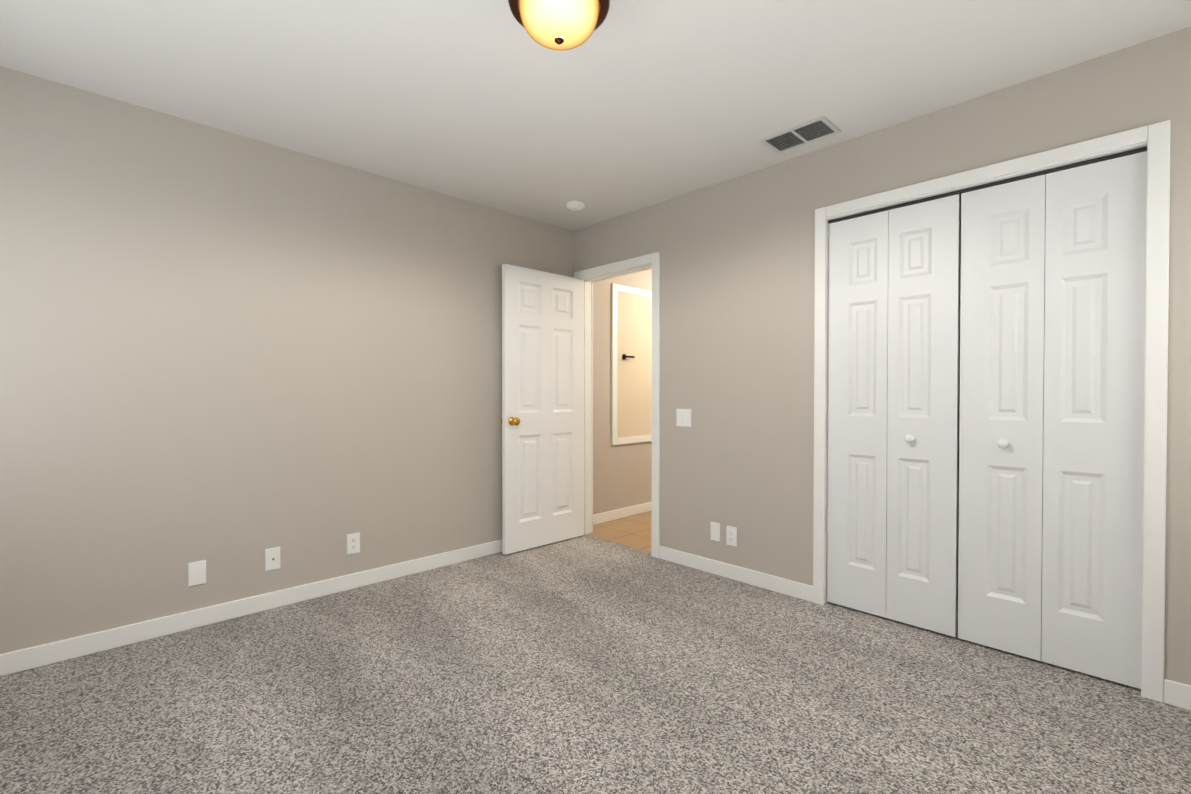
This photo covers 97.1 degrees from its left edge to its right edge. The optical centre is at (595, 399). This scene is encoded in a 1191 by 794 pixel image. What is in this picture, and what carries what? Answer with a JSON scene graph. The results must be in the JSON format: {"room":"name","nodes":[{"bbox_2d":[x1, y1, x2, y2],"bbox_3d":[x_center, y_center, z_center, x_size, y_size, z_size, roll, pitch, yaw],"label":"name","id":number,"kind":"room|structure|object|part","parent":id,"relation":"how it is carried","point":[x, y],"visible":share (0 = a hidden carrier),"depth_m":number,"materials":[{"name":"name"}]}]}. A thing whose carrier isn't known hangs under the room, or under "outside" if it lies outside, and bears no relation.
{"room":"empty bedroom","nodes":[
{"label":"empty bedroom","id":0,"kind":"room"},
{"bbox_2d":[0,66,573,653],"bbox_3d":[-1.516,-0.123,3.031,3.620,2.440,0.120,-1,1,-44],"label":"wall","id":1,"kind":"structure","parent":0,"point":[230,358],"depth_m":2.61,"materials":[{"name":"beige paint"}]},
{"bbox_2d":[188,560,205,586],"bbox_3d":[-1.931,0.840,2.551,0.070,0.115,0.006,-1,1,-44],"label":"electrical outlet","id":2,"kind":"object","parent":1,"relation":"attached to","point":[197,573],"visible":1,"depth_m":2.55,"materials":[{"name":"white plastic"}]},
{"bbox_2d":[0,539,501,675],"bbox_3d":[-1.427,1.053,3.039,3.500,0.088,0.013,-1,1,-44],"label":"baseboard","id":3,"kind":"structure","parent":1,"relation":"attached to","point":[47,653],"depth_m":2.60,"materials":[{"name":"white wood"}]},
{"bbox_2d":[265,547,279,570],"bbox_3d":[-1.698,0.838,2.771,0.070,0.115,0.016,-1,1,-44],"label":"outlet","id":4,"kind":"object","parent":1,"relation":"attached to","point":[272,558],"visible":1,"depth_m":2.77,"materials":[{"name":"white plastic"}]},
{"bbox_2d":[347,532,359,554],"bbox_3d":[-1.407,0.834,3.059,0.070,0.115,0.008,-1,1,-44],"label":"electrical outlet","id":5,"kind":"object","parent":1,"relation":"attached to","point":[353,542],"visible":1,"depth_m":3.06,"materials":[{"name":"white plastic"}]},
{"bbox_2d":[0,534,1190,793],"bbox_3d":[-0.088,1.137,1.700,3.555,0.050,3.800,-1,1,-44],"label":"floor carpet","id":6,"kind":"object","parent":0,"point":[586,664],"visible":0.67,"depth_m":1.92,"materials":[{"name":"grey carpet"}]},
{"bbox_2d":[0,0,1190,230],"bbox_3d":[0.790,-1.399,2.594,6.700,0.120,4.500,-1,1,-44],"label":"ceiling","id":7,"kind":"structure","parent":0,"point":[628,106],"depth_m":2.14,"materials":[{"name":"white paint"}]},
{"bbox_2d":[508,0,609,50],"bbox_3d":[-0.115,-1.226,1.661,0.320,0.203,0.320,-1,1,-44],"label":"lamp","id":8,"kind":"object","parent":7,"relation":"attached to","point":[604,5],"depth_m":1.62,"materials":[{"name":"yellow glass"}]},
{"bbox_3d":[-0.115,-1.194,1.662,0.251,0.104,0.251,-1,1,-44],"label":"flush-mount lamp shade","id":9,"kind":"part","parent":8,"relation":"part of","materials":[{"name":"white glass"}]},
{"bbox_2d":[567,200,584,210],"bbox_3d":[-0.135,-1.332,3.620,0.126,0.037,0.126,-1,1,-44],"label":"smoke detector","id":10,"kind":"object","parent":7,"relation":"attached to","point":[575,205],"visible":1,"depth_m":3.58,"materials":[{"name":"white plastic"}]},
{"bbox_2d":[759,115,840,153],"bbox_3d":[1.032,-1.335,2.662,0.210,0.012,0.330,-1,1,-44],"label":"ceiling vent","id":11,"kind":"object","parent":7,"relation":"in","point":[831,126],"depth_m":2.65,"materials":[{"name":"silver metal"}]},
{"bbox_3d":[1.032,-1.339,2.662,0.190,0.001,0.310,-1,1,-44],"label":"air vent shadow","id":12,"kind":"part","parent":11,"relation":"part of","materials":[{"name":"grey metal"}]},
{"bbox_2d":[587,511,651,551],"bbox_3d":[1.195,1.103,4.758,2.545,0.048,1.400,-1,1,-44],"label":"floor","id":13,"kind":"structure","parent":0,"point":[633,531],"depth_m":4.33,"materials":[{"name":"beige tile"}]},
{"bbox_2d":[593,269,651,514],"bbox_3d":[0.732,-0.150,5.353,2.600,2.440,0.120,-1,1,-44],"label":"wall","id":14,"kind":"structure","parent":0,"point":[622,475],"depth_m":4.67,"materials":[{"name":"beige paint"}]},
{"bbox_2d":[593,502,651,524],"bbox_3d":[0.737,1.027,5.275,2.480,0.088,0.017,-1,1,-44],"label":"baseboard","id":15,"kind":"structure","parent":14,"relation":"attached to","point":[603,517],"depth_m":4.76,"materials":[{"name":"white wood"}]},
{"bbox_2d":[611,283,651,444],"bbox_3d":[0.486,-0.321,5.016,0.944,1.444,0.018,-1,1,-44],"label":"panel frame","id":16,"kind":"object","parent":14,"relation":"attached to","point":[615,288],"visible":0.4,"depth_m":4.71,"materials":[{"name":"white wood"}]},
{"bbox_2d":[617,291,651,437],"bbox_3d":[0.483,-0.321,5.019,0.820,1.320,0.007,-1,1,-44],"label":"panel","id":17,"kind":"object","parent":14,"relation":"attached to","point":[634,375],"visible":0.5,"depth_m":4.90,"materials":[{"name":"beige"}]},
{"bbox_2d":[574,26,1190,685],"bbox_3d":[1.114,-0.123,3.007,0.120,2.440,4.020,-1,1,-44],"label":"wall","id":18,"kind":"structure","parent":0,"point":[736,306],"depth_m":2.95,"materials":[{"name":"beige paint"}]},
{"bbox_2d":[574,252,659,557],"bbox_3d":[0.184,0.034,3.966,0.152,2.105,0.868,-1,1,-44],"label":"door frame","id":19,"kind":"structure","parent":18,"relation":"attached to","point":[653,259],"depth_m":3.86,"materials":[{"name":"white wood"}]},
{"bbox_2d":[501,264,583,554],"bbox_3d":[-0.368,0.064,3.928,0.754,2.024,0.177,-1,1,-44],"label":"bedroom door","id":20,"kind":"structure","parent":19,"relation":"attached to","point":[542,420],"depth_m":3.88,"materials":[{"name":"white wood"}]},
{"bbox_2d":[676,409,690,426],"bbox_3d":[0.580,0.117,3.466,0.010,0.116,0.116,-1,1,-44],"label":"light switch","id":21,"kind":"object","parent":18,"relation":"attached to","point":[683,417],"visible":1,"depth_m":3.46,"materials":[{"name":"white plastic"}]},
{"bbox_2d":[711,522,719,541],"bbox_3d":[0.752,0.826,3.300,0.006,0.115,0.070,-1,1,-44],"label":"electrical outlet","id":22,"kind":"object","parent":18,"relation":"attached to","point":[715,531],"visible":1,"depth_m":3.30,"materials":[{"name":"white plastic"}]},
{"bbox_2d":[726,526,736,546],"bbox_3d":[0.831,0.833,3.217,0.008,0.115,0.070,-1,1,-44],"label":"electrical outlet","id":23,"kind":"object","parent":18,"relation":"attached to","point":[731,536],"visible":1,"depth_m":3.21,"materials":[{"name":"white plastic"}]},
{"bbox_2d":[827,210,888,617],"bbox_3d":[1.360,0.073,2.734,0.030,2.030,0.291,-1,1,-44],"label":"bifold closet door","id":24,"kind":"structure","parent":18,"relation":"in","point":[857,406],"depth_m":2.72,"materials":[{"name":"white wood"}]},
{"bbox_2d":[886,194,959,636],"bbox_3d":[1.551,0.076,2.510,0.069,2.030,0.291,-1,1,-44],"label":"bifold closet door","id":25,"kind":"structure","parent":18,"relation":"in","point":[923,393],"depth_m":2.51,"materials":[{"name":"white wood"}]},
{"bbox_2d":[659,546,1190,710],"bbox_3d":[1.448,1.058,2.581,0.013,0.088,2.898,-1,1,-44],"label":"baseboard","id":26,"kind":"structure","parent":18,"relation":"attached to","point":[1177,694],"depth_m":3.06,"materials":[{"name":"white wood"}]},
{"bbox_2d":[828,146,1146,223],"bbox_3d":[1.670,-0.949,2.404,0.032,0.015,1.185,-1,1,-44],"label":"closet track","id":27,"kind":"object","parent":18,"relation":"attached to","point":[1083,163],"visible":0.57,"depth_m":2.29,"materials":[{"name":"grey metal"}]},
{"bbox_2d":[813,120,1170,702],"bbox_3d":[1.680,0.066,2.426,0.122,2.075,1.215,-1,1,-44],"label":"door frame","id":28,"kind":"structure","parent":18,"relation":"attached to","point":[1119,150],"depth_m":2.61,"materials":[{"name":"white wood"}]},
{"bbox_2d":[958,174,1045,660],"bbox_3d":[1.760,0.078,2.294,0.069,2.030,0.291,-1,1,-44],"label":"bifold closet door","id":29,"kind":"structure","parent":18,"relation":"in","point":[1002,315],"depth_m":2.29,"materials":[{"name":"white wood"}]},
{"bbox_2d":[1041,151,1146,688],"bbox_3d":[1.979,0.080,2.097,0.030,2.030,0.291,-1,1,-44],"label":"bifold closet door","id":30,"kind":"structure","parent":18,"relation":"in","point":[1094,349],"depth_m":2.08,"materials":[{"name":"white wood"}]},
{"bbox_2d":[957,196,960,587],"bbox_3d":[2.001,-0.120,2.725,0.760,2.440,1.620,-1,1,-44],"label":"wall","id":31,"kind":"structure","parent":0,"point":[959,393],"depth_m":3.05,"materials":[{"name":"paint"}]},
{"bbox_2d":[829,588,1140,689],"bbox_3d":[1.949,1.126,2.688,0.745,0.050,1.460,-1,1,-44],"label":"floor","id":32,"kind":"structure","parent":0,"point":[980,644],"depth_m":2.45,"materials":[{"name":"beige carpet"}]}
]}

